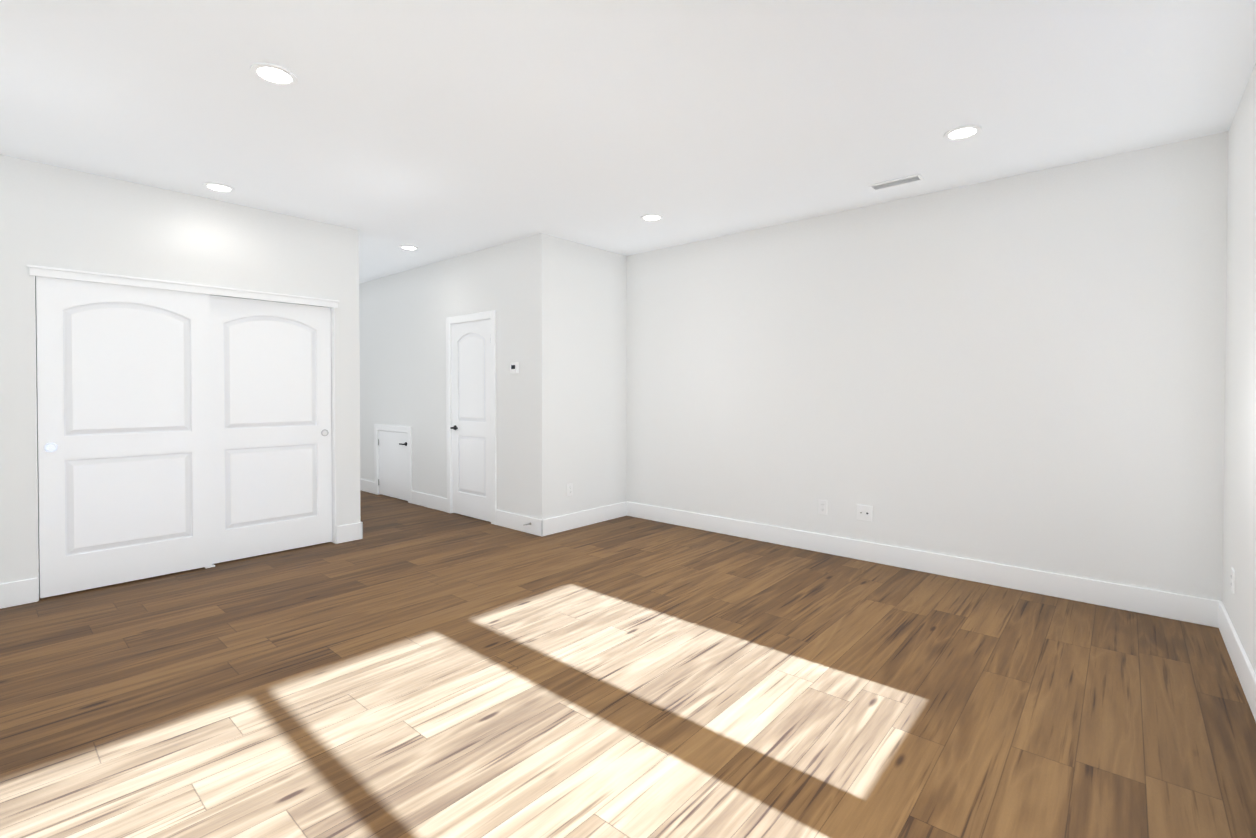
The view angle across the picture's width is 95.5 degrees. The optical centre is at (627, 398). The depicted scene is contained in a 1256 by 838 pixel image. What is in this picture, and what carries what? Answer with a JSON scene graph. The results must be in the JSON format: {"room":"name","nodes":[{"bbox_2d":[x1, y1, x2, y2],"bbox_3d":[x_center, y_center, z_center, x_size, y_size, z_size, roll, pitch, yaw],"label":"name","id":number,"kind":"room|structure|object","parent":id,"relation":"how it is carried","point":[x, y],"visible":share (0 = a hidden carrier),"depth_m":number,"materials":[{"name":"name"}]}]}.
{"room":"empty living room","nodes":[
{"label":"empty living room","id":0,"kind":"room"},
{"bbox_2d":[0,154,360,583],"bbox_3d":[-3.466,-0.106,3.904,0.120,2.740,3.174,1,1,41],"label":"wall","id":1,"kind":"structure","parent":0,"point":[52,216],"depth_m":3.89,"materials":[{"name":"paint"}]},
{"bbox_2d":[0,578,37,608],"bbox_3d":[-4.023,1.198,3.178,0.015,0.150,1.025,1,1,41],"label":"baseboard","id":2,"kind":"structure","parent":1,"relation":"attached to","point":[21,592],"depth_m":3.50,"materials":[{"name":"paint"}]},
{"bbox_2d":[36,276,211,597],"bbox_3d":[-3.410,0.241,3.920,0.038,2.022,0.895,1,1,41],"label":"closet door","id":3,"kind":"structure","parent":1,"relation":"in","point":[124,427],"depth_m":3.87,"materials":[{"name":"paint"}]},
{"bbox_2d":[27,265,338,600],"bbox_3d":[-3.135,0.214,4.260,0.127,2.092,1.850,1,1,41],"label":"trim","id":4,"kind":"structure","parent":1,"relation":"attached to","point":[51,272],"depth_m":4.17,"materials":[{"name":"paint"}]},
{"bbox_2d":[210,295,331,563],"bbox_3d":[-2.870,0.233,4.608,0.038,2.022,0.895,1,1,41],"label":"closet door","id":5,"kind":"structure","parent":1,"relation":"in","point":[271,438],"depth_m":4.58,"materials":[{"name":"paint"}]},
{"bbox_2d":[336,522,362,539],"bbox_3d":[-3.575,1.162,6.128,3.215,0.150,0.015,1,1,41],"label":"baseboard","id":6,"kind":"structure","parent":1,"relation":"attached to","point":[355,530],"depth_m":5.01,"materials":[{"name":"paint"}]},
{"bbox_2d":[359,233,551,519],"bbox_3d":[-2.377,-0.139,6.628,4.344,2.740,0.120,1,1,41],"label":"wall","id":7,"kind":"structure","parent":0,"point":[403,315],"depth_m":5.98,"materials":[{"name":"paint"}]},
{"bbox_2d":[360,479,374,493],"bbox_3d":[-3.631,1.144,7.646,1.075,0.150,0.015,1,1,41],"label":"baseboard","id":8,"kind":"structure","parent":7,"relation":"attached to","point":[365,485],"depth_m":7.43,"materials":[{"name":"paint"}]},
{"bbox_2d":[379,430,407,500],"bbox_3d":[-2.878,0.814,6.995,0.754,0.806,0.081,1,1,41],"label":"access door","id":9,"kind":"structure","parent":7,"relation":"in","point":[393,464],"depth_m":7.00,"materials":[{"name":"paint"}]},
{"bbox_2d":[411,491,446,511],"bbox_3d":[-2.247,1.158,6.441,0.776,0.150,0.015,1,1,41],"label":"baseboard","id":10,"kind":"structure","parent":7,"relation":"attached to","point":[418,498],"depth_m":6.42,"materials":[{"name":"paint"}]},
{"bbox_2d":[450,319,490,521],"bbox_3d":[-1.625,0.221,5.890,0.714,2.018,0.091,1,1,41],"label":"hall door","id":11,"kind":"structure","parent":7,"relation":"in","point":[471,410],"depth_m":5.89,"materials":[{"name":"paint"}]},
{"bbox_2d":[510,362,518,372],"bbox_3d":[-1.075,-0.289,5.397,0.104,0.104,0.028,1,1,41],"label":"thermostat","id":12,"kind":"object","parent":7,"relation":"attached to","point":[514,367],"visible":0.98,"depth_m":5.38,"materials":[{"name":"white plastic"}]},
{"bbox_2d":[496,510,539,535],"bbox_3d":[-1.050,1.171,5.398,0.659,0.150,0.015,1,1,41],"label":"baseboard","id":13,"kind":"structure","parent":7,"relation":"attached to","point":[504,519],"depth_m":5.38,"materials":[{"name":"paint"}]},
{"bbox_2d":[552,236,626,517],"bbox_3d":[-0.363,-0.128,5.724,0.120,2.740,1.161,1,1,41],"label":"wall","id":14,"kind":"structure","parent":0,"point":[589,372],"depth_m":5.60,"materials":[{"name":"paint"}]},
{"bbox_2d":[567,483,572,495],"bbox_3d":[-0.550,0.866,5.424,0.011,0.115,0.070,1,1,41],"label":"electrical outlet","id":15,"kind":"object","parent":14,"relation":"attached to","point":[569,489],"visible":1,"depth_m":5.42,"materials":[{"name":"white plastic"}]},
{"bbox_2d":[540,501,627,536],"bbox_3d":[-0.405,1.169,5.588,0.015,0.150,1.148,1,1,41],"label":"baseboard","id":16,"kind":"structure","parent":14,"relation":"attached to","point":[549,526],"depth_m":5.54,"materials":[{"name":"paint"}]},
{"bbox_2d":[0,490,1255,837],"bbox_3d":[-1.712,1.312,4.067,8.973,0.100,5.698,1,1,41],"label":"floor","id":17,"kind":"structure","parent":0,"point":[402,668],"depth_m":2.42,"materials":[{"name":"brown wood"}]},
{"bbox_2d":[0,0,1255,283],"bbox_3d":[-1.712,-1.527,4.032,8.973,0.100,5.698,1,1,41],"label":"ceiling","id":18,"kind":"structure","parent":0,"point":[436,130],"depth_m":2.81,"materials":[{"name":"paint"}]},
{"bbox_2d":[203,182,234,192],"bbox_3d":[-2.858,-1.473,3.991,0.184,0.008,0.184,1,1,41],"label":"recessed light","id":19,"kind":"object","parent":18,"relation":"in","point":[219,187],"visible":1,"depth_m":3.99,"materials":[{"name":"paint"}]},
{"bbox_2d":[250,63,297,86],"bbox_3d":[-1.590,-1.456,2.569,0.184,0.008,0.184,1,1,41],"label":"recessed light","id":20,"kind":"object","parent":18,"relation":"in","point":[273,74],"visible":1,"depth_m":2.56,"materials":[{"name":"paint"}]},
{"bbox_2d":[399,245,418,250],"bbox_3d":[-2.176,-1.493,5.663,0.184,0.008,0.184,1,1,41],"label":"recessed light","id":21,"kind":"object","parent":18,"relation":"in","point":[408,247],"visible":1,"depth_m":5.65,"materials":[{"name":"paint"}]},
{"bbox_2d":[641,214,662,220],"bbox_3d":[0.196,-1.481,4.680,0.184,0.008,0.184,1,1,41],"label":"recessed light","id":22,"kind":"object","parent":18,"relation":"in","point":[652,217],"visible":1,"depth_m":4.67,"materials":[{"name":"paint"}]},
{"bbox_2d":[868,174,924,190],"bbox_3d":[1.827,-1.472,3.897,0.330,0.008,0.130,1,1,41],"label":"ceiling vent","id":23,"kind":"object","parent":18,"relation":"in","point":[897,182],"visible":0.92,"depth_m":3.89,"materials":[{"name":"metal"}]},
{"bbox_2d":[943,125,981,140],"bbox_3d":[1.843,-1.463,3.146,0.184,0.008,0.184,1,1,41],"label":"recessed light","id":24,"kind":"object","parent":18,"relation":"in","point":[961,132],"visible":0.98,"depth_m":3.14,"materials":[{"name":"paint"}]},
{"bbox_2d":[627,131,1227,600],"bbox_3d":[1.724,-0.114,4.596,4.509,2.740,0.120,1,1,41],"label":"wall","id":25,"kind":"structure","parent":0,"point":[1025,371],"depth_m":3.94,"materials":[{"name":"paint"}]},
{"bbox_2d":[818,500,826,514],"bbox_3d":[1.585,0.885,4.645,0.070,0.115,0.011,1,1,41],"label":"electrical outlet","id":26,"kind":"object","parent":25,"relation":"attached to","point":[822,508],"visible":1,"depth_m":4.64,"materials":[{"name":"white plastic"}]},
{"bbox_2d":[857,504,871,520],"bbox_3d":[1.830,0.888,4.423,0.116,0.115,0.023,1,1,41],"label":"outlet","id":27,"kind":"object","parent":25,"relation":"attached to","point":[864,512],"visible":1,"depth_m":4.42,"materials":[{"name":"white plastic"}]},
{"bbox_2d":[628,502,1211,626],"bbox_3d":[1.622,1.181,4.611,4.356,0.150,0.015,1,1,41],"label":"baseboard","id":28,"kind":"structure","parent":25,"relation":"attached to","point":[1126,597],"depth_m":3.98,"materials":[{"name":"paint"}]},
{"bbox_2d":[1222,62,1255,673],"bbox_3d":[1.586,-0.071,1.097,0.120,2.740,5.578,1,1,41],"label":"wall","id":29,"kind":"structure","parent":0,"point":[1239,530],"depth_m":2.70,"materials":[{"name":"paint"}]},
{"bbox_2d":[1231,568,1234,593],"bbox_3d":[3.010,0.907,2.841,0.011,0.115,0.070,1,1,41],"label":"electrical outlet","id":30,"kind":"object","parent":29,"relation":"attached to","point":[1233,580],"visible":1,"depth_m":2.83,"materials":[{"name":"white plastic"}]},
{"bbox_2d":[1212,600,1255,720],"bbox_3d":[1.545,1.223,1.169,0.015,0.150,5.308,1,1,41],"label":"baseboard","id":31,"kind":"structure","parent":29,"relation":"attached to","point":[1221,620],"depth_m":2.65,"materials":[{"name":"paint"}]}
]}

